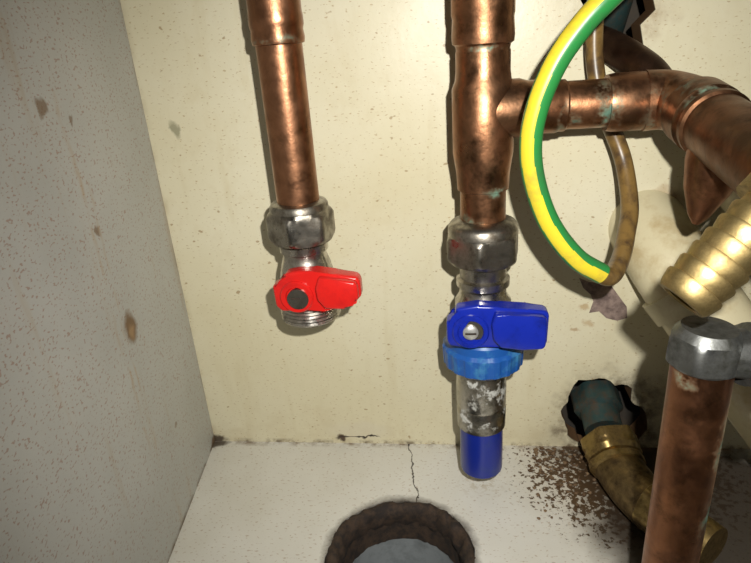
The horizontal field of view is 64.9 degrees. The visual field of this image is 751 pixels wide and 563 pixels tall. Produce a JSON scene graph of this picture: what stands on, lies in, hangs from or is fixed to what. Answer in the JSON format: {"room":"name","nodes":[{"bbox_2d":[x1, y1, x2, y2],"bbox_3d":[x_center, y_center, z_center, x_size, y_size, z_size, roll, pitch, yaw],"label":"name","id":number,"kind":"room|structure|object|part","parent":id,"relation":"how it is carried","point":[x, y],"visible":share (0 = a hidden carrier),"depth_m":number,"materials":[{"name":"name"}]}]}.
{"room":"under-sink cupboard","nodes":[
{"label":"under-sink cupboard","id":0,"kind":"room"},
{"bbox_2d":[0,0,214,562],"bbox_3d":[-0.155,-0.030,0.061,0.018,0.638,0.626,-4,23,1],"label":"wall","id":1,"kind":"structure","parent":0,"point":[107,439],"depth_m":0.28,"materials":[{"name":"white paint"}]},
{"bbox_2d":[120,0,750,448],"bbox_3d":[0.063,-0.159,0.328,0.477,0.638,0.018,-1,23,7],"label":"wall","id":2,"kind":"structure","parent":0,"point":[380,74],"depth_m":0.38,"materials":[{"name":"beige paint"}]},
{"bbox_2d":[246,0,318,205],"bbox_3d":[-0.057,-0.224,0.256,0.027,0.414,0.027,-1,23,7],"label":"copper pipe","id":3,"kind":"object","parent":2,"relation":"attached to","point":[275,26],"visible":0.98,"depth_m":0.30,"materials":[{"name":"brown metal"}]},
{"bbox_2d":[266,195,362,327],"bbox_3d":[-0.033,-0.011,0.340,0.054,0.072,0.047,-1,23,7],"label":"valve","id":4,"kind":"object","parent":3,"relation":"attached to","point":[309,292],"visible":0.99,"depth_m":0.32,"materials":[{"name":"silver metal"}]},
{"bbox_2d":[281,309,340,327],"bbox_3d":[-0.039,0.013,0.356,0.036,0.015,0.036,-1,23,7],"label":"outlet","id":5,"kind":"object","parent":4,"relation":"attached to","point":[299,318],"depth_m":0.34,"materials":[{"name":"silver metal"}]},
{"bbox_3d":[-0.032,0.004,0.329,0.049,0.025,0.009,-1,23,7],"label":"lever plate","id":6,"kind":"part","parent":4,"relation":"part of","materials":[{"name":"red plastic"}]},
{"bbox_2d":[579,278,626,320],"bbox_3d":[0.147,0.011,0.381,0.032,0.031,0.001,-1,23,7],"label":"peeled laminate patch","id":7,"kind":"object","parent":2,"relation":"attached to","point":[606,300],"visible":0.87,"depth_m":0.38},
{"bbox_2d":[721,191,739,212],"bbox_3d":[0.230,-0.011,0.331,0.068,0.165,0.150,-19,27,-32],"label":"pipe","id":8,"kind":"object","parent":2,"relation":"attached to","point":[733,196],"visible":0.05,"depth_m":0.32,"materials":[{"name":"beige plastic"}]},
{"bbox_2d":[168,441,750,562],"bbox_3d":[0.052,0.251,0.157,0.472,0.018,0.620,-1,23,7],"label":"floor","id":9,"kind":"structure","parent":0,"point":[252,502],"depth_m":0.39,"materials":[{"name":"paint"}]},
{"bbox_2d":[325,500,475,562],"bbox_3d":[0.016,0.189,0.362,0.094,0.063,0.094,-1,23,7],"label":"floor hole","id":10,"kind":"object","parent":9,"relation":"in","point":[401,531],"visible":1,"depth_m":0.39,"materials":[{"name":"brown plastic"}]},
{"bbox_2d":[353,538,453,562],"bbox_3d":[0.018,0.202,0.368,0.086,0.035,0.086,-1,23,7],"label":"pipe","id":11,"kind":"object","parent":10,"relation":"attached to","point":[367,550],"depth_m":0.39,"materials":[{"name":"plastic"}]},
{"bbox_2d":[442,330,523,478],"bbox_3d":[0.067,0.074,0.369,0.048,0.102,0.048,-1,23,7],"label":"stub","id":12,"kind":"object","parent":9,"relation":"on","point":[482,372],"visible":0.75,"depth_m":0.35,"materials":[{"name":"blue plastic"}]},
{"bbox_2d":[446,215,548,349],"bbox_3d":[0.067,0.002,0.332,0.054,0.077,0.052,-1,23,7],"label":"valve","id":13,"kind":"object","parent":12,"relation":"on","point":[484,314],"visible":0.98,"depth_m":0.32,"materials":[{"name":"silver metal"}]},
{"bbox_3d":[0.066,0.023,0.324,0.054,0.026,0.009,-1,23,7],"label":"lever plate","id":14,"kind":"part","parent":13,"relation":"part of","materials":[{"name":"blue plastic"}]},
{"bbox_2d":[451,0,750,224],"bbox_3d":[0.096,-0.179,0.259,0.128,0.323,0.213,-1,23,7],"label":"pipe","id":15,"kind":"object","parent":13,"relation":"attached to","point":[707,118],"visible":0.91,"depth_m":0.28,"materials":[{"name":"orange metal"}]},
{"bbox_2d":[496,71,650,137],"bbox_3d":[0.097,-0.088,0.295,0.086,0.029,0.029,-1,23,7],"label":"socket","id":16,"kind":"object","parent":15,"relation":"attached to","point":[621,101],"depth_m":0.28,"materials":[{"name":"orange metal"}]},
{"bbox_2d":[519,0,638,285],"bbox_3d":[0.112,-0.083,0.278,0.056,0.166,0.098,11,28,33],"label":"cable","id":17,"kind":"object","parent":15,"relation":"attached to","point":[587,25],"visible":0.96,"depth_m":0.27,"materials":[{"name":"yellow plastic"}]},
{"bbox_2d":[660,173,750,317],"bbox_3d":[0.114,-0.018,0.175,0.056,0.057,0.023,-7,23,-6],"label":"hose","id":18,"kind":"object","parent":15,"relation":"attached to","point":[717,264],"visible":1,"depth_m":0.17,"materials":[{"name":"gold metal"}]},
{"bbox_2d":[661,76,750,194],"bbox_3d":[0.144,-0.057,0.236,0.032,0.042,0.085,-1,23,7],"label":"socket","id":19,"kind":"object","parent":15,"relation":"attached to","point":[708,118],"depth_m":0.24,"materials":[{"name":"orange metal"}]},
{"bbox_2d":[526,447,607,519],"bbox_3d":[0.141,0.134,0.394,0.075,0.002,0.070,-1,23,7],"label":"crumbs","id":20,"kind":"object","parent":9,"relation":"on","point":[536,449],"visible":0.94,"depth_m":0.41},
{"bbox_2d":[570,380,727,562],"bbox_3d":[0.161,0.113,0.371,0.043,0.052,0.133,-8,23,-8],"label":"fitting","id":21,"kind":"object","parent":9,"relation":"on","point":[613,452],"visible":0.72,"depth_m":0.37,"materials":[{"name":"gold metal"}]},
{"bbox_2d":[608,190,750,448],"bbox_3d":[0.209,0.049,0.338,0.066,0.198,0.197,-20,27,-32],"label":"pipe","id":22,"kind":"object","parent":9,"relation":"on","point":[665,230],"visible":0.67,"depth_m":0.33,"materials":[{"name":"beige plastic"}]},
{"bbox_2d":[641,365,734,562],"bbox_3d":[0.122,0.105,0.241,0.021,0.176,0.021,-1,23,7],"label":"riser pipe","id":23,"kind":"object","parent":9,"relation":"on","point":[695,410],"visible":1,"depth_m":0.22,"materials":[{"name":"brown metal"}]},
{"bbox_2d":[665,315,750,385],"bbox_3d":[0.140,0.030,0.206,0.074,0.034,0.028,-1,23,7],"label":"pipe fitting","id":24,"kind":"object","parent":23,"relation":"attached to","point":[709,348],"visible":1,"depth_m":0.20,"materials":[{"name":"silver metal"}]},
{"bbox_3d":[0.145,0.026,0.205,0.062,0.026,0.023,-4,23,0],"label":"arm","id":25,"kind":"part","parent":24,"relation":"part of","materials":[{"name":"grey metal"}]},
{"bbox_2d":[562,0,644,436],"bbox_3d":[0.076,-0.121,0.418,0.477,0.780,0.015,-1,23,7],"label":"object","id":26,"kind":"structure","parent":0,"point":[630,412],"depth_m":0.49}
]}

